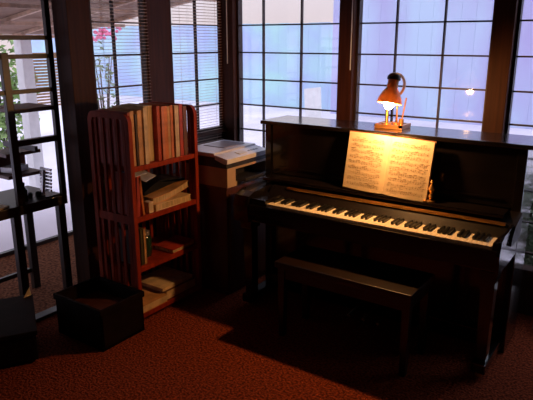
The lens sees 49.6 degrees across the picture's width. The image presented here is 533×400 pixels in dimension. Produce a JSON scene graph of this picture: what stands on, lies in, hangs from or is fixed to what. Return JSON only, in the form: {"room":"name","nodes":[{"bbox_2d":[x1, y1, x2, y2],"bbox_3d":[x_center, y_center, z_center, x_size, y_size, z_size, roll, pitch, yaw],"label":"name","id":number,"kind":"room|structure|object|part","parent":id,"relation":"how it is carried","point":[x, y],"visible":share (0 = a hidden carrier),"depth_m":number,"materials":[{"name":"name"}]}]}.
{"room":"music room","nodes":[
{"label":"music room","id":0,"kind":"room"},
{"bbox_2d":[103,133,221,284],"bbox_3d":[-1.793,-0.259,2.804,0.100,2.400,4.920,10,19,33],"label":"wall","id":1,"kind":"structure","parent":0,"point":[219,134],"depth_m":4.29,"materials":[{"name":"brown wood"}]},
{"bbox_2d":[35,306,56,321],"bbox_3d":[-1.462,0.749,3.625,0.070,0.020,0.755,10,19,33],"label":"trim","id":2,"kind":"structure","parent":1,"relation":"attached to","point":[51,311],"depth_m":3.68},
{"bbox_2d":[51,0,99,282],"bbox_3d":[-1.180,-0.486,3.660,0.140,2.380,0.165,10,19,33],"label":"pillar","id":3,"kind":"structure","parent":1,"relation":"attached to","point":[71,18],"depth_m":3.59,"materials":[{"name":"brown wood"}]},
{"bbox_2d":[88,0,148,109],"bbox_3d":[-0.971,-0.970,3.777,0.050,1.250,0.470,10,19,33],"label":"window","id":4,"kind":"structure","parent":1,"relation":"in","point":[142,15],"depth_m":3.82,"materials":[{"name":"brown wood"}]},
{"bbox_2d":[90,0,150,108],"bbox_3d":[-0.927,-0.888,3.762,0.042,1.380,0.450,10,19,33],"label":"blind","id":5,"kind":"object","parent":4,"relation":"attached to","point":[139,2],"visible":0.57,"depth_m":3.72,"materials":[{"name":"white plastic"}]},
{"bbox_3d":[-0.831,-1.145,3.810,0.013,0.830,0.013,-10,18,-32],"label":"pull cord","id":6,"kind":"part","parent":5,"relation":"part of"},
{"bbox_2d":[144,0,173,102],"bbox_3d":[-0.765,-1.044,4.047,0.050,1.250,0.235,10,19,33],"label":"trim","id":7,"kind":"structure","parent":1,"relation":"attached to","point":[158,37],"depth_m":4.03,"materials":[{"name":"brown wood"}]},
{"bbox_2d":[169,0,220,134],"bbox_3d":[-0.513,-1.147,4.415,0.050,1.250,0.680,10,19,33],"label":"window","id":8,"kind":"structure","parent":1,"relation":"in","point":[195,52],"depth_m":4.40,"materials":[{"name":"brown wood"}]},
{"bbox_2d":[171,0,223,143],"bbox_3d":[-0.505,-1.051,4.351,0.042,1.380,0.535,10,19,33],"label":"blind","id":9,"kind":"object","parent":8,"relation":"attached to","point":[214,10],"visible":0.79,"depth_m":4.39,"materials":[{"name":"white plastic"}]},
{"bbox_3d":[-0.376,-1.321,4.445,0.013,0.830,0.013,-10,18,-32],"label":"pull cord","id":10,"kind":"part","parent":9,"relation":"part of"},
{"bbox_2d":[187,128,225,138],"bbox_3d":[-0.751,-0.445,4.269,0.150,0.025,1.270,10,19,33],"label":"trim","id":11,"kind":"structure","parent":1,"relation":"attached to","point":[222,129],"depth_m":4.58,"materials":[{"name":"brown wood"}]},
{"bbox_2d":[0,235,532,399],"bbox_3d":[-0.254,1.211,2.108,6.160,0.060,5.120,10,19,33],"label":"floor","id":12,"kind":"structure","parent":0,"point":[209,344],"depth_m":3.20,"materials":[{"name":"carpet"}]},
{"bbox_2d":[0,294,38,366],"bbox_3d":[-1.511,0.754,3.276,0.386,0.195,0.516,-7,17,-23],"label":"bin","id":13,"kind":"object","parent":12,"relation":"on","point":[18,327],"visible":1,"depth_m":3.12,"materials":[{"name":"black plastic"}]},
{"bbox_3d":[-1.511,0.673,3.253,0.386,0.025,0.516,-7,17,-23],"label":"lid","id":14,"kind":"part","parent":13,"relation":"part of","materials":[{"name":"black plastic"}]},
{"bbox_2d":[24,287,30,297],"bbox_3d":[-1.456,0.560,3.504,0.004,0.055,0.054,10,19,33],"label":"paper scrap","id":15,"kind":"object","parent":13,"relation":"on","point":[28,293],"visible":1,"depth_m":3.51,"materials":[{"name":"beige paper"}]},
{"bbox_2d":[0,0,72,295],"bbox_3d":[-1.766,-0.186,3.384,0.430,1.950,1.040,10,19,33],"label":"desk","id":16,"kind":"object","parent":12,"relation":"on","point":[14,155],"visible":0.82,"depth_m":3.56,"materials":[{"name":"brown wood"}]},
{"bbox_2d":[0,205,8,210],"bbox_3d":[-1.590,0.050,3.412,0.070,0.010,0.120,4,16,14],"label":"paper stack","id":17,"kind":"object","parent":16,"relation":"on","point":[2,207],"visible":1,"depth_m":3.43,"materials":[{"name":"beige paper"}]},
{"bbox_2d":[0,163,28,172],"bbox_3d":[-1.631,-0.206,3.736,0.100,0.035,0.140,5,16,19],"label":"notebook","id":18,"kind":"object","parent":16,"relation":"on","point":[5,169],"visible":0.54,"depth_m":3.69,"materials":[{"name":"white paper"}]},
{"bbox_3d":[-1.520,0.420,3.584,0.040,0.675,0.050,10,19,33],"label":"leg","id":19,"kind":"part","parent":16,"relation":"part of","materials":[{"name":"black metal"}]},
{"bbox_3d":[-1.607,-0.864,3.070,0.020,0.025,1.020,10,19,33],"label":"rail","id":20,"kind":"part","parent":16,"relation":"part of","materials":[{"name":"brown wood"}]},
{"bbox_3d":[-1.607,-0.763,3.098,0.020,0.025,1.020,10,19,33],"label":"rail","id":21,"kind":"part","parent":16,"relation":"part of","materials":[{"name":"brown wood"}]},
{"bbox_2d":[23,182,28,201],"bbox_3d":[-1.504,-0.051,3.569,0.052,0.120,0.051,10,19,33],"label":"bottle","id":22,"kind":"object","parent":16,"relation":"on","point":[25,189],"visible":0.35,"depth_m":3.56,"materials":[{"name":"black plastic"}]},
{"bbox_3d":[-1.607,-0.570,3.151,0.020,0.025,1.020,10,19,33],"label":"rail","id":23,"kind":"part","parent":16,"relation":"part of","materials":[{"name":"brown wood"}]},
{"bbox_2d":[0,103,55,113],"bbox_3d":[-1.499,-0.565,3.542,0.280,0.025,0.280,10,19,33],"label":"shelf","id":24,"kind":"object","parent":16,"relation":"attached to","point":[23,107],"depth_m":3.50,"materials":[{"name":"brown wood"}]},
{"bbox_3d":[-1.645,0.294,4.037,0.040,0.675,0.050,10,19,33],"label":"leg","id":25,"kind":"part","parent":16,"relation":"part of","materials":[{"name":"black metal"}]},
{"bbox_2d":[35,191,40,196],"bbox_3d":[-1.455,-0.036,3.683,0.040,0.032,0.039,10,19,33],"label":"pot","id":26,"kind":"object","parent":16,"relation":"on","point":[38,193],"visible":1,"depth_m":3.67,"materials":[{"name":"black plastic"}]},
{"bbox_2d":[18,135,57,146],"bbox_3d":[-1.401,-0.363,3.528,0.040,0.035,0.280,10,19,33],"label":"shelf","id":27,"kind":"object","parent":16,"relation":"attached to","point":[50,138],"depth_m":3.52,"materials":[{"name":"black metal"}]},
{"bbox_2d":[35,167,59,198],"bbox_3d":[-1.410,-0.116,3.691,0.120,0.182,0.100,10,19,33],"label":"rack","id":28,"kind":"object","parent":16,"relation":"on","point":[48,194],"visible":1,"depth_m":3.67,"materials":[{"name":"silver metal"}]},
{"bbox_3d":[-1.409,-0.131,3.688,0.110,0.151,0.028,10,19,33],"label":"slat panel","id":29,"kind":"part","parent":28,"relation":"part of","materials":[{"name":"black metal"}]},
{"bbox_3d":[-1.341,0.351,3.834,0.040,0.675,0.050,10,19,33],"label":"leg","id":30,"kind":"part","parent":16,"relation":"part of","materials":[{"name":"black metal"}]},
{"bbox_2d":[0,230,72,257],"bbox_3d":[-2.850,0.738,3.737,0.040,0.080,4.960,10,19,33],"label":"trim","id":31,"kind":"structure","parent":12,"relation":"attached to","point":[52,238],"depth_m":4.97,"materials":[{"name":"wood"}]},
{"bbox_2d":[53,276,144,351],"bbox_3d":[-0.998,0.671,3.466,0.421,0.254,0.331,10,19,33],"label":"storage box","id":32,"kind":"object","parent":12,"relation":"on","point":[101,313],"visible":1,"depth_m":3.39,"materials":[{"name":"brown wood"}]},
{"bbox_2d":[87,102,201,317],"bbox_3d":[-0.757,0.057,3.725,0.350,1.300,0.580,10,19,33],"label":"bookcase","id":33,"kind":"object","parent":12,"relation":"on","point":[102,213],"visible":0.59,"depth_m":3.57,"materials":[{"name":"brown wood"}]},
{"bbox_3d":[-0.895,-0.234,3.743,0.015,0.050,0.524,10,19,33],"label":"rail","id":34,"kind":"part","parent":33,"relation":"part of","materials":[{"name":"brown wood"}]},
{"bbox_2d":[96,109,129,165],"bbox_3d":[-0.889,-0.361,3.371,0.264,0.315,0.018,10,19,33],"label":"book","id":35,"kind":"object","parent":33,"relation":"on","point":[126,113],"visible":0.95,"depth_m":3.38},
{"bbox_3d":[-0.914,0.117,3.506,0.350,1.300,0.028,10,19,33],"label":"frame","id":36,"kind":"part","parent":33,"relation":"part of","materials":[{"name":"brown wood"}]},
{"bbox_3d":[-0.914,0.103,3.502,0.286,0.050,0.020,10,19,33],"label":"rail","id":37,"kind":"part","parent":33,"relation":"part of","materials":[{"name":"brown wood"}]},
{"bbox_2d":[98,108,136,166],"bbox_3d":[-0.875,-0.369,3.390,0.265,0.320,0.029,10,19,33],"label":"book","id":38,"kind":"object","parent":33,"relation":"on","point":[130,112],"visible":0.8,"depth_m":3.32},
{"bbox_2d":[107,107,143,164],"bbox_3d":[-0.835,-0.379,3.425,0.250,0.320,0.036,10,19,33],"label":"book","id":39,"kind":"object","parent":33,"relation":"on","point":[137,112],"visible":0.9,"depth_m":3.36,"materials":[{"name":"beige paper"}]},
{"bbox_2d":[112,171,140,216],"bbox_3d":[-0.848,-0.035,3.481,0.220,0.251,0.045,10,19,33],"label":"book","id":40,"kind":"object","parent":33,"relation":"on","point":[137,181],"visible":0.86,"depth_m":3.46,"materials":[{"name":"red paper"}]},
{"bbox_2d":[122,171,146,176],"bbox_3d":[-0.783,-0.163,3.424,0.100,0.032,0.100,10,19,33],"label":"plastic sheet","id":41,"kind":"object","parent":40,"relation":"on","point":[139,173],"visible":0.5,"depth_m":3.42,"materials":[{"name":"beige plastic"}]},
{"bbox_2d":[114,227,140,263],"bbox_3d":[-0.855,0.284,3.558,0.200,0.220,0.020,10,19,33],"label":"book","id":42,"kind":"object","parent":33,"relation":"on","point":[126,229],"visible":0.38,"depth_m":3.56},
{"bbox_2d":[112,105,149,163],"bbox_3d":[-0.815,-0.394,3.458,0.264,0.330,0.029,10,19,33],"label":"book","id":43,"kind":"object","parent":33,"relation":"on","point":[143,110],"visible":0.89,"depth_m":3.39,"materials":[{"name":"beige paper"}]},
{"bbox_2d":[118,223,144,264],"bbox_3d":[-0.841,0.272,3.576,0.200,0.235,0.022,10,19,33],"label":"book","id":44,"kind":"object","parent":33,"relation":"on","point":[140,230],"visible":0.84,"depth_m":3.52,"materials":[{"name":"black paper"}]},
{"bbox_2d":[120,103,153,161],"bbox_3d":[-0.786,-0.410,3.505,0.202,0.337,0.066,10,19,33],"label":"book","id":45,"kind":"object","parent":33,"relation":"on","point":[148,107],"visible":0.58,"depth_m":3.46,"materials":[{"name":"beige paper"}]},
{"bbox_2d":[134,114,139,165],"bbox_3d":[-0.854,-0.364,3.408,0.258,0.300,0.014,10,19,33],"label":"book","id":46,"kind":"object","parent":33,"relation":"on","point":[135,115],"visible":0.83,"depth_m":3.33,"materials":[{"name":"paper"}]},
{"bbox_2d":[139,177,144,215],"bbox_3d":[-0.825,-0.036,3.497,0.200,0.241,0.039,10,19,33],"label":"book","id":47,"kind":"object","parent":33,"relation":"on","point":[140,184],"visible":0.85,"depth_m":3.45,"materials":[{"name":"orange paper"}]},
{"bbox_2d":[139,227,146,263],"bbox_3d":[-0.827,0.271,3.597,0.200,0.225,0.020,10,19,33],"label":"book","id":48,"kind":"object","parent":33,"relation":"on","point":[143,229],"visible":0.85,"depth_m":3.54,"materials":[{"name":"beige paper"}]},
{"bbox_2d":[140,170,155,181],"bbox_3d":[-0.738,-0.145,3.498,0.104,0.048,0.083,10,19,33],"label":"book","id":49,"kind":"object","parent":33,"relation":"on","point":[148,176],"visible":0.71,"depth_m":3.49,"materials":[{"name":"beige paper"}]},
{"bbox_3d":[-0.759,-0.257,3.639,0.346,0.030,0.524,10,19,33],"label":"shelf","id":50,"kind":"part","parent":33,"relation":"part of","materials":[{"name":"brown wood"}]},
{"bbox_2d":[130,286,166,312],"bbox_3d":[-0.824,0.636,3.748,0.290,0.050,0.215,10,19,33],"label":"album","id":51,"kind":"object","parent":33,"relation":"on","point":[152,298],"visible":0.48,"depth_m":3.71,"materials":[{"name":"beige paper"}]},
{"bbox_2d":[145,229,151,256],"bbox_3d":[-0.779,0.275,3.688,0.090,0.168,0.090,10,19,33],"label":"glass jar","id":52,"kind":"object","parent":33,"relation":"on","point":[148,237],"visible":0.23,"depth_m":3.67,"materials":[{"name":"green glass"}]},
{"bbox_2d":[144,200,153,213],"bbox_3d":[-0.723,0.042,3.534,0.050,0.070,0.038,10,19,33],"label":"book","id":53,"kind":"object","parent":33,"relation":"on","point":[148,205],"visible":0.8,"depth_m":3.52,"materials":[{"name":"beige paper"}]},
{"bbox_3d":[-0.759,0.042,3.722,0.346,0.030,0.524,10,19,33],"label":"shelf","id":54,"kind":"part","parent":33,"relation":"part of","materials":[{"name":"brown wood"}]},
{"bbox_3d":[-0.759,0.345,3.806,0.346,0.030,0.524,10,19,33],"label":"shelf","id":55,"kind":"part","parent":33,"relation":"part of","materials":[{"name":"brown wood"}]},
{"bbox_2d":[152,105,161,160],"bbox_3d":[-0.749,-0.419,3.549,0.246,0.330,0.029,10,19,33],"label":"book","id":56,"kind":"object","parent":33,"relation":"on","point":[155,109],"visible":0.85,"depth_m":3.48,"materials":[{"name":"red paper"}]},
{"bbox_2d":[139,103,174,157],"bbox_3d":[-0.693,-0.444,3.649,0.266,0.325,0.024,10,19,33],"label":"book","id":57,"kind":"object","parent":33,"relation":"on","point":[171,106],"visible":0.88,"depth_m":3.58,"materials":[{"name":"paper"}]},
{"bbox_2d":[145,104,168,158],"bbox_3d":[-0.712,-0.428,3.593,0.241,0.325,0.031,10,19,33],"label":"book","id":58,"kind":"object","parent":33,"relation":"on","point":[165,107],"visible":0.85,"depth_m":3.53,"materials":[{"name":"orange paper"}]},
{"bbox_2d":[160,106,165,159],"bbox_3d":[-0.727,-0.421,3.568,0.247,0.325,0.022,10,19,33],"label":"book","id":59,"kind":"object","parent":33,"relation":"on","point":[161,107],"visible":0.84,"depth_m":3.50,"materials":[{"name":"orange paper"}]},
{"bbox_2d":[149,102,183,155],"bbox_3d":[-0.643,-0.459,3.703,0.261,0.325,0.033,10,19,33],"label":"book","id":60,"kind":"object","parent":33,"relation":"on","point":[179,105],"visible":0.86,"depth_m":3.63,"materials":[{"name":"red paper"}]},
{"bbox_2d":[154,103,178,156],"bbox_3d":[-0.662,-0.445,3.659,0.248,0.322,0.021,10,19,33],"label":"book","id":61,"kind":"object","parent":33,"relation":"on","point":[174,106],"visible":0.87,"depth_m":3.59,"materials":[{"name":"beige paper"}]},
{"bbox_2d":[155,103,179,155],"bbox_3d":[-0.652,-0.449,3.677,0.243,0.320,0.018,10,19,33],"label":"book","id":62,"kind":"object","parent":33,"relation":"on","point":[155,103],"visible":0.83,"depth_m":3.61,"materials":[{"name":"brown paper"}]},
{"bbox_2d":[142,276,195,299],"bbox_3d":[-0.688,0.572,3.954,0.290,0.065,0.285,10,19,33],"label":"album","id":63,"kind":"object","parent":33,"relation":"on","point":[188,284],"visible":0.32,"depth_m":3.87,"materials":[{"name":"beige paper"}]},
{"bbox_2d":[141,266,192,291],"bbox_3d":[-0.696,0.534,3.921,0.260,0.022,0.290,10,19,33],"label":"album","id":64,"kind":"object","parent":63,"relation":"on","point":[165,278],"visible":0.95,"depth_m":3.89,"materials":[{"name":"beige paper"}]},
{"bbox_2d":[167,106,171,157],"bbox_3d":[-0.702,-0.434,3.623,0.250,0.320,0.025,10,19,33],"label":"book","id":65,"kind":"object","parent":33,"relation":"on","point":[168,107],"visible":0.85,"depth_m":3.55,"materials":[{"name":"paper"}]},
{"bbox_3d":[-0.759,0.639,3.888,0.346,0.030,0.524,10,19,33],"label":"shelf","id":66,"kind":"part","parent":33,"relation":"part of","materials":[{"name":"brown wood"}]},
{"bbox_2d":[153,192,190,210],"bbox_3d":[-0.688,-0.003,3.748,0.240,0.042,0.320,10,19,33],"label":"book","id":67,"kind":"object","parent":33,"relation":"on","point":[181,197],"visible":0.41,"depth_m":3.69,"materials":[{"name":"beige paper"}]},
{"bbox_2d":[143,180,187,204],"bbox_3d":[-0.698,-0.067,3.724,0.230,0.092,0.320,10,19,33],"label":"book","id":68,"kind":"object","parent":67,"relation":"on","point":[158,196],"visible":0.44,"depth_m":3.67,"materials":[{"name":"beige paper"}]},
{"bbox_2d":[141,174,184,195],"bbox_3d":[-0.719,-0.115,3.688,0.200,0.074,0.360,10,19,33],"label":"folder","id":69,"kind":"object","parent":68,"relation":"on","point":[160,181],"visible":0.65,"depth_m":3.61,"materials":[{"name":"black plastic"}]},
{"bbox_2d":[154,235,194,253],"bbox_3d":[-0.615,0.294,3.859,0.170,0.040,0.210,10,19,33],"label":"book","id":70,"kind":"object","parent":33,"relation":"on","point":[176,243],"visible":1,"depth_m":3.83,"materials":[{"name":"red paper"}]},
{"bbox_3d":[-0.600,-0.004,3.944,0.350,1.300,0.028,10,19,33],"label":"frame","id":71,"kind":"part","parent":33,"relation":"part of","materials":[{"name":"brown wood"}]},
{"bbox_2d":[182,106,187,154],"bbox_3d":[-0.617,-0.459,3.730,0.247,0.310,0.034,10,19,33],"label":"book","id":72,"kind":"object","parent":33,"relation":"on","point":[184,112],"visible":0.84,"depth_m":3.66,"materials":[{"name":"paper"}]},
{"bbox_2d":[168,172,265,294],"bbox_3d":[-0.321,0.186,4.249,0.613,0.770,0.590,10,19,33],"label":"base cabinet","id":73,"kind":"object","parent":12,"relation":"on","point":[222,239],"visible":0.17,"depth_m":3.97,"materials":[{"name":"brown wood"}]},
{"bbox_2d":[180,140,265,187],"bbox_3d":[-0.262,-0.257,3.989,0.480,0.224,0.464,10,19,33],"label":"printer","id":74,"kind":"object","parent":73,"relation":"on","point":[221,163],"visible":0.81,"depth_m":3.85,"materials":[{"name":"beige plastic"}]},
{"bbox_3d":[-0.331,-0.362,4.010,0.308,0.025,0.464,10,19,33],"label":"scanner lid","id":75,"kind":"part","parent":74,"relation":"part of","materials":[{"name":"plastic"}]},
{"bbox_3d":[-0.162,-0.307,3.904,0.103,0.054,0.464,10,19,33],"label":"control panel","id":76,"kind":"part","parent":74,"relation":"part of","materials":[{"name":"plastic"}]},
{"bbox_2d":[236,169,265,181],"bbox_3d":[-0.117,-0.177,3.946,0.170,0.023,0.310,10,19,33],"label":"paper tray","id":77,"kind":"object","parent":74,"relation":"on","point":[242,175],"depth_m":3.95,"materials":[{"name":"grey plastic"}]},
{"bbox_3d":[-0.174,0.257,3.994,0.015,0.670,0.250,10,19,33],"label":"door","id":78,"kind":"part","parent":73,"relation":"part of","materials":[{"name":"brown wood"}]},
{"bbox_3d":[-0.024,0.199,4.204,0.015,0.670,0.250,10,19,33],"label":"door","id":79,"kind":"part","parent":73,"relation":"part of","materials":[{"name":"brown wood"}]},
{"bbox_2d":[275,245,434,376],"bbox_3d":[0.480,0.606,3.289,0.820,0.475,0.345,10,19,33],"label":"piano bench","id":80,"kind":"object","parent":12,"relation":"on","point":[401,288],"visible":1,"depth_m":3.17,"materials":[{"name":"brown wood"}]},
{"bbox_3d":[0.095,0.595,3.392,0.044,0.440,0.045,10,19,33],"label":"leg","id":81,"kind":"part","parent":80,"relation":"part of","materials":[{"name":"brown wood"}]},
{"bbox_3d":[0.249,0.536,3.607,0.044,0.440,0.045,10,19,33],"label":"leg","id":82,"kind":"part","parent":80,"relation":"part of","materials":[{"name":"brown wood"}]},
{"bbox_3d":[0.480,0.394,3.231,0.820,0.035,0.345,10,19,33],"label":"seat","id":83,"kind":"part","parent":80,"relation":"part of","materials":[{"name":"brown wood"}]},
{"bbox_3d":[0.716,0.710,2.979,0.044,0.440,0.045,10,19,33],"label":"leg","id":84,"kind":"part","parent":80,"relation":"part of","materials":[{"name":"brown wood"}]},
{"bbox_3d":[0.870,0.650,3.193,0.044,0.440,0.045,10,19,33],"label":"leg","id":85,"kind":"part","parent":80,"relation":"part of","materials":[{"name":"brown wood"}]},
{"bbox_2d":[233,115,532,376],"bbox_3d":[0.644,0.178,3.494,1.685,1.190,0.685,10,19,33],"label":"upright piano","id":86,"kind":"object","parent":12,"relation":"on","point":[473,237],"visible":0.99,"depth_m":3.30,"materials":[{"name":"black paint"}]},
{"bbox_3d":[-0.053,-0.005,3.761,0.110,0.200,0.395,10,19,33],"label":"arm","id":87,"kind":"part","parent":86,"relation":"part of","materials":[{"name":"black paint"}]},
{"bbox_3d":[0.092,0.028,4.080,0.050,1.165,0.280,10,19,33],"label":"panel","id":88,"kind":"part","parent":86,"relation":"part of","materials":[{"name":"black paint"}]},
{"bbox_3d":[0.677,0.672,3.694,1.530,0.090,0.070,10,19,33],"label":"rail","id":89,"kind":"part","parent":86,"relation":"part of","materials":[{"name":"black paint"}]},
{"bbox_2d":[263,173,508,217],"bbox_3d":[0.631,-0.042,3.427,1.510,0.020,0.130,10,19,33],"label":"shelf","id":90,"kind":"object","parent":86,"relation":"attached to","point":[471,210],"depth_m":3.30,"materials":[{"name":"black paint"}]},
{"bbox_3d":[0.688,0.389,3.632,1.530,0.490,0.030,10,19,33],"label":"panel","id":91,"kind":"part","parent":86,"relation":"part of","materials":[{"name":"black paint"}]},
{"bbox_2d":[342,130,436,200],"bbox_3d":[0.688,-0.195,3.314,0.536,0.360,0.083,10,19,33],"label":"book","id":92,"kind":"object","parent":86,"relation":"on","point":[395,166],"visible":1,"depth_m":3.29,"materials":[{"name":"paper"}]},
{"bbox_2d":[374,72,410,129],"bbox_3d":[0.705,-0.567,3.312,0.199,0.340,0.454,7,17,22],"label":"desk lamp","id":93,"kind":"object","parent":86,"relation":"on","point":[390,96],"visible":1,"depth_m":3.13,"materials":[{"name":"orange metal"}]},
{"bbox_3d":[0.726,-0.510,3.476,0.060,0.105,0.060,10,19,33],"label":"stem","id":94,"kind":"part","parent":93,"relation":"part of","materials":[{"name":"gold metal"}]},
{"bbox_3d":[0.671,-0.546,3.152,0.056,0.104,0.059,10,19,33],"label":"bulb","id":95,"kind":"part","parent":93,"relation":"part of","materials":[{"name":"white glass"}]},
{"bbox_3d":[0.671,-0.597,3.138,0.136,0.174,0.133,10,19,33],"label":"lamp shade","id":96,"kind":"part","parent":93,"relation":"part of","materials":[{"name":"orange metal"}]},
{"bbox_3d":[0.796,-0.461,3.413,0.030,0.038,0.029,10,19,33],"label":"pen holder","id":97,"kind":"object","parent":93,"relation":"on","visible":0},
{"bbox_2d":[401,98,406,118],"bbox_3d":[0.806,-0.523,3.389,0.032,0.154,0.009,10,19,33],"label":"pen","id":98,"kind":"object","parent":97,"relation":"in","point":[406,98],"visible":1,"depth_m":3.38,"materials":[{"name":"plastic"}]},
{"bbox_3d":[0.675,-0.230,3.440,1.530,0.325,0.037,10,19,33],"label":"panel","id":99,"kind":"part","parent":86,"relation":"part of","materials":[{"name":"black paint"}]},
{"bbox_3d":[0.745,-0.423,3.479,1.685,0.025,0.330,10,19,33],"label":"lid","id":100,"kind":"part","parent":86,"relation":"part of","materials":[{"name":"black paint"}]},
{"bbox_3d":[0.807,0.099,3.731,1.530,1.115,0.030,10,19,33],"label":"panel","id":101,"kind":"part","parent":86,"relation":"part of","materials":[{"name":"black paint"}]},
{"bbox_2d":[427,180,434,202],"bbox_3d":[0.910,-0.051,3.187,0.052,0.125,0.052,10,19,33],"label":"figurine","id":102,"kind":"object","parent":86,"relation":"on","point":[431,189],"visible":1,"depth_m":3.18,"materials":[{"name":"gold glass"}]},
{"bbox_3d":[1.219,0.230,2.914,0.013,0.200,0.395,10,19,33],"label":"arm","id":103,"kind":"part","parent":86,"relation":"part of","materials":[{"name":"black paint"}]},
{"bbox_3d":[1.392,0.268,3.214,0.050,1.165,0.280,10,19,33],"label":"panel","id":104,"kind":"part","parent":86,"relation":"part of","materials":[{"name":"black paint"}]},
{"bbox_2d":[517,264,532,315],"bbox_3d":[1.650,-0.438,3.451,4.800,2.400,0.100,10,19,33],"label":"wall","id":105,"kind":"structure","parent":0,"point":[525,305],"depth_m":3.67,"materials":[{"name":"brown wood"}]},
{"bbox_2d":[217,0,222,127],"bbox_3d":[-0.371,-1.192,4.579,0.030,1.250,0.018,10,19,33],"label":"trim","id":106,"kind":"structure","parent":105,"relation":"attached to","point":[219,39],"depth_m":4.60,"materials":[{"name":"brown wood"}]},
{"bbox_2d":[226,0,227,63],"bbox_3d":[-0.308,-1.424,4.462,0.008,0.720,0.007,10,19,33],"label":"pull cord","id":107,"kind":"object","parent":105,"relation":"hanging from","point":[226,0],"visible":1,"depth_m":4.49,"materials":[{"name":"white paint"}]},
{"bbox_2d":[221,0,243,141],"bbox_3d":[-0.280,-0.823,4.709,0.130,2.030,0.130,10,19,33],"label":"trim","id":108,"kind":"structure","parent":105,"relation":"attached to","point":[229,71],"depth_m":4.59,"materials":[{"name":"brown wood"}]},
{"bbox_2d":[236,0,338,147],"bbox_3d":[0.160,-0.745,4.428,0.925,2.030,0.050,10,19,33],"label":"window","id":109,"kind":"structure","parent":105,"relation":"in","point":[239,25],"depth_m":4.48,"materials":[{"name":"brown wood"}]},
{"bbox_2d":[336,0,357,120],"bbox_3d":[0.580,-0.665,4.136,0.110,2.030,0.130,10,19,33],"label":"trim","id":110,"kind":"structure","parent":105,"relation":"attached to","point":[346,77],"depth_m":4.00,"materials":[{"name":"brown wood"}]},
{"bbox_2d":[350,0,352,69],"bbox_3d":[0.576,-1.251,3.876,0.008,0.740,0.007,10,19,33],"label":"pull cord","id":111,"kind":"object","parent":105,"relation":"hanging from","point":[352,0],"visible":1,"depth_m":3.91,"materials":[{"name":"white paint"}]},
{"bbox_2d":[353,0,494,131],"bbox_3d":[1.005,-0.589,3.865,0.910,2.030,0.050,10,19,33],"label":"window","id":112,"kind":"structure","parent":105,"relation":"in","point":[360,22],"depth_m":3.82,"materials":[{"name":"brown wood"}]},
{"bbox_2d":[482,0,518,132],"bbox_3d":[1.423,-0.509,3.575,0.120,2.030,0.130,10,19,33],"label":"trim","id":113,"kind":"structure","parent":105,"relation":"attached to","point":[505,12],"depth_m":3.44,"materials":[{"name":"brown wood"}]},
{"bbox_2d":[504,0,532,254],"bbox_3d":[2.036,-0.399,3.179,1.355,2.030,0.050,10,19,33],"label":"window","id":114,"kind":"structure","parent":105,"relation":"in","point":[521,2],"depth_m":3.45,"materials":[{"name":"brown wood"}]},
{"label":"outside","id":115,"kind":"structure","parent":0,"visible":0},
{"bbox_2d":[0,76,532,251],"bbox_3d":[-1.464,-1.479,11.993,44.000,0.080,42.000,10,19,33],"label":"ground","id":116,"kind":"structure","parent":115,"point":[45,223],"depth_m":11.51,"materials":[{"name":"concrete"}]},
{"bbox_2d":[0,40,40,148],"bbox_3d":[-4.181,-1.650,8.948,1.242,1.884,1.276,10,19,33],"label":"shrub","id":117,"kind":"object","parent":116,"relation":"on","point":[14,80],"visible":0.27,"depth_m":8.98,"materials":[{"name":"green plant"}]},
{"bbox_3d":[-4.147,-1.462,9.002,0.662,1.492,0.719,10,19,33],"label":"stem","id":118,"kind":"part","parent":117,"relation":"part of","materials":[{"name":"green plant"}]},
{"bbox_2d":[93,23,121,108],"bbox_3d":[-3.006,-2.191,10.584,0.793,2.049,0.823,-4,16,-14],"label":"shrub","id":119,"kind":"object","parent":116,"relation":"on","point":[99,32],"visible":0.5,"depth_m":10.48,"materials":[{"name":"green plant"}]},
{"bbox_3d":[-2.991,-1.907,10.636,0.446,1.474,0.411,10,19,33],"label":"stem","id":120,"kind":"part","parent":119,"relation":"part of","materials":[{"name":"green plant"}]},
{"bbox_2d":[0,0,216,187],"bbox_3d":[-2.801,-0.487,4.019,2.900,2.270,5.800,10,19,33],"label":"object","id":121,"kind":"object","parent":116,"relation":"on","point":[17,17],"visible":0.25,"depth_m":6.08,"materials":[{"name":"fabric"}]},
{"bbox_3d":[-2.692,-0.948,6.582,0.130,1.789,0.130,10,19,33],"label":"post","id":122,"kind":"part","parent":121,"relation":"part of","materials":[{"name":"white paint"}]},
{"bbox_2d":[32,52,60,104],"bbox_3d":[-2.527,-1.399,6.710,0.035,0.610,0.440,10,19,33],"label":"screen","id":123,"kind":"object","parent":121,"relation":"hanging from","point":[36,82],"visible":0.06,"depth_m":6.64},
{"bbox_2d":[26,22,332,109],"bbox_3d":[-3.640,-4.290,17.940,13.150,2.160,0.190,10,19,33],"label":"fence","id":124,"kind":"object","parent":116,"relation":"on","point":[280,38],"visible":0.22,"depth_m":15.72,"materials":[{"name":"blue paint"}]},
{"bbox_2d":[304,87,321,117],"bbox_3d":[0.801,-1.422,9.880,0.451,1.007,0.165,10,19,33],"label":"board","id":125,"kind":"object","parent":116,"relation":"on","point":[312,96],"visible":0.51,"depth_m":9.84,"materials":[{"name":"paint"}]},
{"bbox_2d":[330,0,532,128],"bbox_3d":[6.457,-3.187,10.500,11.850,4.010,0.190,10,19,33],"label":"fence","id":126,"kind":"object","parent":116,"relation":"on","point":[462,38],"visible":0.76,"depth_m":12.44,"materials":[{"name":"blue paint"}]},
{"bbox_2d":[524,194,532,265],"bbox_3d":[1.848,0.118,4.153,1.134,1.043,0.718,10,19,33],"label":"shrub","id":127,"kind":"object","parent":116,"relation":"on","point":[528,259],"visible":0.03,"depth_m":3.97,"materials":[{"name":"green plant"}]}
]}

